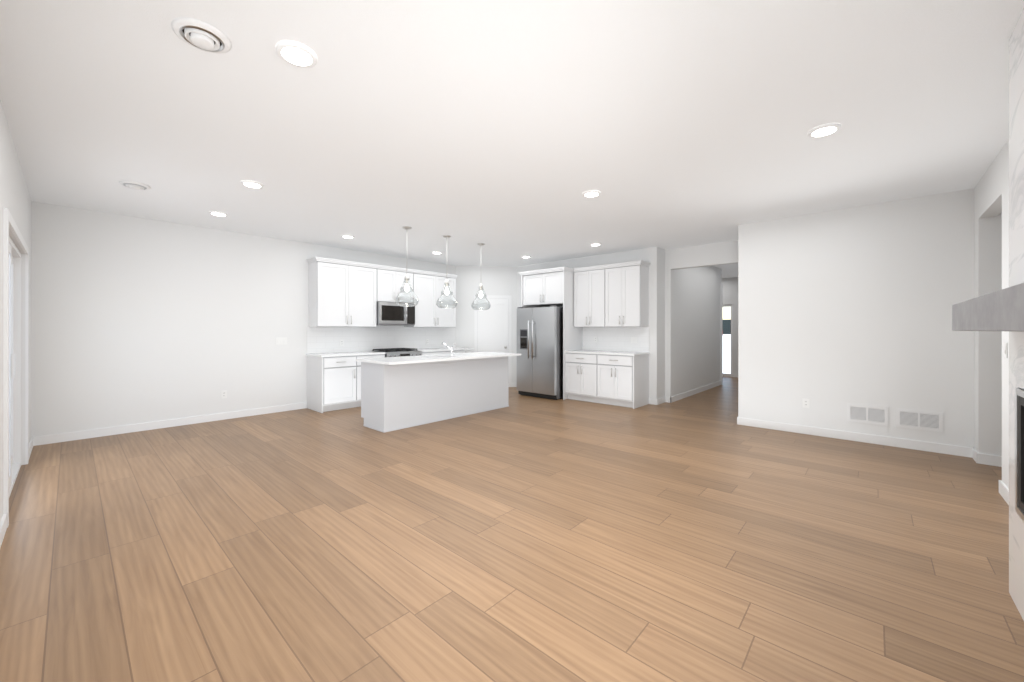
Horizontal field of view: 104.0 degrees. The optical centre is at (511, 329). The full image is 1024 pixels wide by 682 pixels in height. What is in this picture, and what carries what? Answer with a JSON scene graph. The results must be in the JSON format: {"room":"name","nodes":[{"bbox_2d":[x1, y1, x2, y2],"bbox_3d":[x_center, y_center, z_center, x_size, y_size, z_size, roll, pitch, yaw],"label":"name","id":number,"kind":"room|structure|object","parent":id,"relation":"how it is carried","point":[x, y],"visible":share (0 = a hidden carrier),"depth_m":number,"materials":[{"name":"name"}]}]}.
{"room":"living room","nodes":[
{"label":"living room","id":0,"kind":"room"},
{"bbox_2d":[0,100,31,521],"bbox_3d":[-1.949,-0.070,1.282,9.810,2.780,0.120,0,0,42],"label":"wall","id":1,"kind":"structure","parent":0,"point":[28,221],"depth_m":3.17,"materials":[{"name":"white paint"}]},
{"bbox_2d":[0,513,6,547],"bbox_3d":[-1.499,1.270,0.964,5.035,0.100,0.014,0,0,42],"label":"baseboard","id":2,"kind":"structure","parent":1,"relation":"attached to","point":[3,524],"depth_m":2.53,"materials":[{"name":"white"}]},
{"bbox_2d":[9,236,20,496],"bbox_3d":[-4.131,0.291,3.267,1.806,2.058,0.100,0,0,42],"label":"sliding glass door","id":3,"kind":"structure","parent":1,"relation":"in","point":[14,360],"depth_m":3.83,"materials":[{"name":"white"}]},
{"bbox_2d":[4,208,28,527],"bbox_3d":[-4.088,0.255,3.314,1.950,2.130,0.018,0,0,42],"label":"trim","id":4,"kind":"structure","parent":1,"relation":"attached to","point":[9,222],"depth_m":2.69,"materials":[{"name":"white wood"}]},
{"bbox_2d":[29,437,35,457],"bbox_3d":[-5.121,1.270,4.248,0.825,0.100,0.014,0,0,42],"label":"baseboard","id":5,"kind":"structure","parent":1,"relation":"attached to","point":[32,443],"depth_m":4.42,"materials":[{"name":"white wood"}]},
{"bbox_2d":[32,201,455,436],"bbox_3d":[-1.233,-0.070,9.285,0.120,2.780,12.940,0,0,42],"label":"wall","id":6,"kind":"structure","parent":0,"point":[136,320],"depth_m":5.36,"materials":[{"name":"white paint"}]},
{"bbox_2d":[36,402,306,445],"bbox_3d":[-4.453,1.270,5.633,0.014,0.100,2.965,0,0,42],"label":"baseboard","id":7,"kind":"structure","parent":6,"relation":"attached to","point":[78,435],"depth_m":5.33,"materials":[{"name":"white wood"}]},
{"bbox_2d":[221,390,226,398],"bbox_3d":[-4.232,0.950,5.880,0.008,0.114,0.070,0,0,42],"label":"outlet","id":8,"kind":"object","parent":6,"relation":"attached to","point":[224,394],"visible":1,"depth_m":5.88,"materials":[{"name":"white plastic"}]},
{"bbox_2d":[276,337,286,344],"bbox_3d":[-3.715,0.180,6.450,0.010,0.114,0.162,0,0,42],"label":"switch plate","id":9,"kind":"object","parent":6,"relation":"attached to","point":[281,340],"visible":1,"depth_m":6.44,"materials":[{"name":"white plastic"}]},
{"bbox_2d":[306,257,377,328],"bbox_3d":[-2.951,-0.618,7.009,0.386,1.134,1.100,0,0,42],"label":"upper cabinet","id":10,"kind":"object","parent":6,"relation":"attached to","point":[345,296],"depth_m":6.85,"materials":[{"name":"white wood"}]},
{"bbox_2d":[378,265,413,328],"bbox_3d":[-2.320,-0.618,7.705,0.386,1.134,0.780,0,0,42],"label":"upper cabinet","id":11,"kind":"object","parent":6,"relation":"attached to","point":[390,279],"depth_m":7.58,"materials":[{"name":"white wood"}]},
{"bbox_2d":[377,302,414,325],"bbox_3d":[-2.285,-0.296,7.674,0.458,0.423,0.768,0,0,42],"label":"microwave","id":12,"kind":"object","parent":11,"relation":"attached to","point":[388,313],"visible":0.65,"depth_m":7.50,"materials":[{"name":"silver metal"}]},
{"bbox_2d":[414,269,456,328],"bbox_3d":[-1.692,-0.618,8.398,0.386,1.134,1.090,0,0,42],"label":"upper cabinet","id":13,"kind":"object","parent":6,"relation":"attached to","point":[428,286],"depth_m":8.25,"materials":[{"name":"white wood"}]},
{"bbox_2d":[456,266,516,382],"bbox_3d":[-0.595,-0.070,9.239,1.501,2.780,0.100,0,0,-5],"label":"wall","id":14,"kind":"structure","parent":0,"point":[497,280],"depth_m":9.17,"materials":[{"name":"white paint"}]},
{"bbox_2d":[474,295,510,386],"bbox_3d":[-0.437,0.265,9.192,0.596,2.110,0.631,0,0,42],"label":"trim","id":15,"kind":"structure","parent":14,"relation":"attached to","point":[508,297],"depth_m":9.21,"materials":[{"name":"white wood"}]},
{"bbox_2d":[478,298,507,352],"bbox_3d":[-0.428,0.293,9.180,0.526,2.029,0.534,0,0,42],"label":"pantry door","id":16,"kind":"structure","parent":14,"relation":"in","point":[493,328],"depth_m":9.18,"materials":[{"name":"white"}]},
{"bbox_2d":[0,376,1023,681],"bbox_3d":[2.330,1.360,5.919,10.500,0.080,14.500,0,0,42],"label":"floor","id":17,"kind":"structure","parent":0,"point":[702,536],"depth_m":2.35,"materials":[{"name":"brown wood"}]},
{"bbox_2d":[307,353,357,412],"bbox_3d":[-3.037,0.878,6.736,0.626,0.884,0.560,0,0,42],"label":"base cabinet","id":18,"kind":"object","parent":17,"relation":"on","point":[332,382],"depth_m":6.53,"materials":[{"name":"white wood"}]},
{"bbox_2d":[306,349,369,356],"bbox_3d":[-2.861,0.418,6.925,0.632,0.030,1.117,0,0,42],"label":"countertop","id":19,"kind":"structure","parent":18,"relation":"on","point":[367,350],"depth_m":6.57,"materials":[{"name":"white stone"}]},
{"bbox_2d":[358,353,385,406],"bbox_3d":[-2.669,0.878,7.142,0.626,0.884,0.536,0,0,42],"label":"base cabinet","id":20,"kind":"object","parent":17,"relation":"on","point":[360,355],"depth_m":6.80,"materials":[{"name":"white wood"}]},
{"bbox_2d":[373,348,421,356],"bbox_3d":[-2.192,0.842,7.590,0.686,0.957,0.756,0,0,42],"label":"range","id":21,"kind":"object","parent":17,"relation":"on","point":[394,352],"visible":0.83,"depth_m":7.41,"materials":[{"name":"silver metal"}]},
{"bbox_2d":[361,356,508,431],"bbox_3d":[-1.080,0.877,6.216,0.627,0.885,2.368,0,0,42],"label":"kitchen island","id":22,"kind":"object","parent":17,"relation":"on","point":[400,392],"depth_m":5.66,"materials":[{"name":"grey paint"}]},
{"bbox_2d":[360,352,519,363],"bbox_3d":[-1.001,0.419,6.146,0.880,0.030,2.480,0,0,42],"label":"island countertop","id":23,"kind":"structure","parent":22,"relation":"on","point":[473,355],"depth_m":5.82,"materials":[{"name":"white stone"}]},
{"bbox_2d":[442,342,454,356],"bbox_3d":[-0.966,0.296,6.107,0.309,0.214,0.059,0,0,42],"label":"faucet","id":24,"kind":"object","parent":23,"relation":"on","point":[447,346],"visible":1,"depth_m":6.06,"materials":[{"name":"silver metal"}]},
{"bbox_2d":[422,349,465,354],"bbox_3d":[-1.605,0.878,8.315,0.626,0.884,1.096,0,0,42],"label":"base cabinet","id":25,"kind":"object","parent":17,"relation":"on","point":[436,351],"depth_m":8.16,"materials":[{"name":"white"}]},
{"bbox_2d":[417,349,433,352],"bbox_3d":[-1.519,0.418,8.405,0.632,0.030,1.347,0,0,42],"label":"countertop","id":26,"kind":"structure","parent":25,"relation":"on","point":[423,350],"depth_m":7.85,"materials":[{"name":"white stone"}]},
{"bbox_2d":[517,305,562,399],"bbox_3d":[0.696,0.432,8.040,0.940,1.775,0.893,0,0,42],"label":"fridge","id":27,"kind":"object","parent":17,"relation":"on","point":[540,351],"visible":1,"depth_m":7.67,"materials":[{"name":"silver metal"}]},
{"bbox_2d":[562,266,593,401],"bbox_3d":[1.454,0.088,7.575,0.698,2.464,0.657,0,0,42],"label":"tall cabinet","id":28,"kind":"object","parent":17,"relation":"on","point":[577,283],"depth_m":7.57,"materials":[{"name":"white wood"}]},
{"bbox_2d":[594,261,649,408],"bbox_3d":[1.967,0.100,7.110,0.687,2.440,0.657,0,0,42],"label":"tall cabinet","id":29,"kind":"object","parent":17,"relation":"on","point":[607,305],"depth_m":7.08,"materials":[{"name":"white wood"}]},
{"bbox_2d":[0,0,1023,277],"bbox_3d":[2.330,-1.510,5.919,10.500,0.100,14.500,0,0,42],"label":"ceiling","id":30,"kind":"structure","parent":0,"point":[508,132],"depth_m":2.71,"materials":[{"name":"white paint"}]},
{"bbox_2d":[119,180,150,189],"bbox_3d":[-3.796,-1.439,4.028,0.236,0.040,0.236,0,0,42],"label":"ceiling vent","id":31,"kind":"object","parent":30,"relation":"in","point":[135,185],"visible":1,"depth_m":3.99,"materials":[{"name":"white"}]},
{"bbox_2d":[171,17,231,52],"bbox_3d":[-1.537,-1.439,1.986,0.236,0.040,0.236,0,0,42],"label":"ceiling vent","id":32,"kind":"object","parent":30,"relation":"in","point":[201,35],"visible":1,"depth_m":1.95,"materials":[{"name":"white"}]},
{"bbox_2d":[209,211,227,216],"bbox_3d":[-3.678,-1.451,5.013,0.196,0.016,0.196,0,0,42],"label":"recessed light","id":33,"kind":"object","parent":30,"relation":"in","point":[218,213],"visible":1,"depth_m":4.97,"materials":[{"name":"white"}]},
{"bbox_2d":[241,180,263,188],"bbox_3d":[-2.595,-1.451,4.000,0.196,0.016,0.196,0,0,42],"label":"recessed light","id":34,"kind":"object","parent":30,"relation":"in","point":[251,184],"visible":1,"depth_m":3.98,"materials":[{"name":"white"}]},
{"bbox_2d":[276,40,317,67],"bbox_3d":[-1.137,-1.451,2.116,0.196,0.016,0.196,0,0,42],"label":"recessed light","id":35,"kind":"object","parent":30,"relation":"in","point":[294,53],"visible":0.9,"depth_m":2.10,"materials":[{"name":"white"}]},
{"bbox_2d":[341,235,354,238],"bbox_3d":[-2.561,-1.451,6.246,0.196,0.016,0.196,0,0,42],"label":"recessed light","id":36,"kind":"object","parent":30,"relation":"in","point":[348,236],"visible":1,"depth_m":6.20,"materials":[{"name":"white"}]},
{"bbox_2d":[395,226,418,306],"bbox_3d":[-1.501,-0.897,5.714,0.330,1.124,0.330,0,0,42],"label":"pendant light","id":37,"kind":"object","parent":30,"relation":"hanging from","point":[406,279],"visible":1,"depth_m":5.69,"materials":[{"name":"clear glass"}]},
{"bbox_2d":[436,235,456,308],"bbox_3d":[-1.017,-0.897,6.247,0.330,1.124,0.330,0,0,42],"label":"pendant light","id":38,"kind":"object","parent":30,"relation":"hanging from","point":[446,283],"visible":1,"depth_m":6.22,"materials":[{"name":"clear glass"}]},
{"bbox_2d":[471,243,490,309],"bbox_3d":[-0.527,-0.897,6.802,0.330,1.124,0.330,0,0,42],"label":"pendant light","id":39,"kind":"object","parent":30,"relation":"hanging from","point":[481,295],"visible":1,"depth_m":6.77,"materials":[{"name":"clear glass"}]},
{"bbox_2d":[582,190,600,197],"bbox_3d":[0.850,-1.451,4.278,0.196,0.016,0.196,0,0,42],"label":"recessed light","id":40,"kind":"object","parent":30,"relation":"in","point":[592,193],"visible":0.98,"depth_m":4.24,"materials":[{"name":"white"}]},
{"bbox_2d":[590,243,600,245],"bbox_3d":[1.423,-1.451,6.819,0.196,0.016,0.196,0,0,42],"label":"recessed light","id":41,"kind":"object","parent":30,"relation":"in","point":[595,244],"visible":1,"depth_m":6.78,"materials":[{"name":"white"}]},
{"bbox_2d":[807,123,840,137],"bbox_3d":[2.278,-1.451,2.920,0.196,0.016,0.196,0,0,42],"label":"recessed light","id":42,"kind":"object","parent":30,"relation":"in","point":[823,130],"visible":0.96,"depth_m":2.90,"materials":[{"name":"white"}]},
{"bbox_2d":[517,247,664,398],"bbox_3d":[1.098,-0.070,8.602,4.250,2.780,0.380,0,0,42],"label":"wall","id":43,"kind":"structure","parent":0,"point":[654,257],"depth_m":7.18,"materials":[{"name":"white paint"}]},
{"bbox_2d":[522,268,561,307],"bbox_3d":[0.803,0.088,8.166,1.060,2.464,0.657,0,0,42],"label":"wall cabinet","id":44,"kind":"object","parent":43,"relation":"attached to","point":[539,289],"depth_m":7.96,"materials":[{"name":"white wood"}]},
{"bbox_2d":[656,397,667,404],"bbox_3d":[2.682,1.270,7.156,0.040,0.100,0.394,0,0,42],"label":"baseboard","id":45,"kind":"structure","parent":43,"relation":"attached to","point":[664,399],"depth_m":7.16,"materials":[{"name":"white wood"}]},
{"bbox_2d":[665,249,720,396],"bbox_3d":[3.921,-0.070,8.492,0.120,2.780,3.250,0,0,42],"label":"wall","id":46,"kind":"structure","parent":0,"point":[692,328],"depth_m":8.08,"materials":[{"name":"white paint"}]},
{"bbox_2d":[668,381,720,402],"bbox_3d":[3.966,1.270,8.442,0.014,0.100,3.264,0,0,42],"label":"baseboard","id":47,"kind":"structure","parent":46,"relation":"attached to","point":[686,394],"depth_m":8.08,"materials":[{"name":"white wood"}]},
{"bbox_2d":[671,240,737,269],"bbox_3d":[3.407,-1.280,6.846,1.330,0.360,0.120,0,0,42],"label":"wall","id":48,"kind":"structure","parent":0,"point":[720,253],"depth_m":6.85,"materials":[{"name":"white paint"}]},
{"bbox_2d":[721,277,737,373],"bbox_3d":[7.979,-0.070,9.584,6.254,2.780,0.120,0,0,42],"label":"wall","id":49,"kind":"structure","parent":0,"point":[734,325],"depth_m":11.14,"materials":[{"name":"white paint"}]},
{"bbox_2d":[723,304,731,376],"bbox_3d":[5.928,0.306,11.445,0.711,2.028,0.060,0,0,42],"label":"window","id":50,"kind":"structure","parent":49,"relation":"in","point":[727,375],"depth_m":11.20,"materials":[{"name":"white"}]},
{"bbox_2d":[738,188,973,447],"bbox_3d":[6.137,-0.070,5.882,4.010,2.780,4.440,0,0,42],"label":"wall","id":51,"kind":"structure","parent":0,"point":[839,310],"depth_m":4.72,"materials":[{"name":"white paint"}]},
{"bbox_2d":[803,398,808,407],"bbox_3d":[3.724,0.930,5.067,0.070,0.114,0.008,0,0,42],"label":"outlet","id":52,"kind":"object","parent":51,"relation":"attached to","point":[805,403],"visible":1,"depth_m":5.07,"materials":[{"name":"white plastic"}]},
{"bbox_2d":[737,417,974,457],"bbox_3d":[3.954,1.270,4.855,2.184,0.100,0.014,0,0,42],"label":"baseboard","id":53,"kind":"structure","parent":51,"relation":"attached to","point":[853,436],"depth_m":4.69,"materials":[{"name":"white wood"}]},
{"bbox_2d":[847,403,887,425],"bbox_3d":[4.153,0.989,4.677,0.360,0.212,0.010,0,0,42],"label":"air vent","id":54,"kind":"object","parent":51,"relation":"in","point":[869,414],"visible":1,"depth_m":4.67,"materials":[{"name":"white metal"}]},
{"bbox_2d":[896,408,942,431],"bbox_3d":[4.468,0.989,4.391,0.360,0.212,0.010,0,0,42],"label":"air vent","id":55,"kind":"object","parent":51,"relation":"in","point":[921,420],"visible":1,"depth_m":4.39,"materials":[{"name":"white metal"}]},
{"bbox_2d":[974,183,1001,455],"bbox_3d":[5.372,-0.070,3.424,1.840,2.780,0.230,0,0,42],"label":"wall","id":56,"kind":"structure","parent":0,"point":[987,345],"depth_m":3.92,"materials":[{"name":"white paint"}]},
{"bbox_2d":[972,449,1001,466],"bbox_3d":[5.285,1.270,3.338,1.854,0.100,0.014,0,0,42],"label":"baseboard","id":57,"kind":"structure","parent":56,"relation":"attached to","point":[985,459],"depth_m":3.91,"materials":[{"name":"white wood"}]},
{"bbox_2d":[978,139,1008,488],"bbox_3d":[3.129,-0.070,0.950,1.840,2.780,6.450,0,0,42],"label":"wall","id":58,"kind":"structure","parent":0,"point":[1005,334],"depth_m":3.19,"materials":[{"name":"white paint"}]},
{"bbox_2d":[999,480,1008,504],"bbox_3d":[3.323,1.270,2.544,0.014,0.100,1.894,0,0,42],"label":"baseboard","id":59,"kind":"structure","parent":58,"relation":"attached to","point":[1003,490],"depth_m":3.12,"materials":[{"name":"white wood"}]},
{"bbox_2d":[1004,343,1006,357],"bbox_3d":[3.843,0.160,3.116,0.010,0.114,0.070,0,0,42],"label":"light switch","id":60,"kind":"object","parent":58,"relation":"attached to","point":[1005,350],"depth_m":3.11,"materials":[{"name":"white paint"}]},
{"bbox_2d":[1009,8,1023,620],"bbox_3d":[1.968,-0.070,1.232,0.260,2.780,1.870,0,0,42],"label":"wall","id":61,"kind":"structure","parent":0,"point":[1016,262],"depth_m":1.92,"materials":[{"name":"paint"}]},
{"bbox_2d":[952,283,1023,331],"bbox_3d":[1.824,-0.062,1.417,0.198,0.135,1.650,0,0,42],"label":"mantel shelf","id":62,"kind":"object","parent":61,"relation":"attached to","point":[1001,310],"visible":1,"depth_m":1.36,"materials":[{"name":"concrete"}]},
{"bbox_2d":[1015,388,1023,521],"bbox_3d":[2.176,0.565,1.483,0.248,0.582,0.872,0,0,42],"label":"fireplace insert","id":63,"kind":"object","parent":61,"relation":"in","point":[1019,451],"visible":1,"depth_m":1.85,"materials":[{"name":"grey metal"}]},
{"label":"outside","id":64,"kind":"structure","parent":0,"visible":0},
{"bbox_2d":[723,334,730,373],"bbox_3d":[-0.202,1.570,-0.222,400.000,0.100,400.000,0,0,42],"label":"ground","id":65,"kind":"structure","parent":64,"point":[727,350],"depth_m":25.60,"materials":[{"name":"white"}]},
{"bbox_2d":[723,320,730,333],"bbox_3d":[-0.202,-1.323,-0.222,320.000,5.686,304.000,0,0,42],"label":"treeline","id":66,"kind":"object","parent":65,"relation":"on","point":[726,326],"depth_m":134.15,"materials":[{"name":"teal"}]}
]}

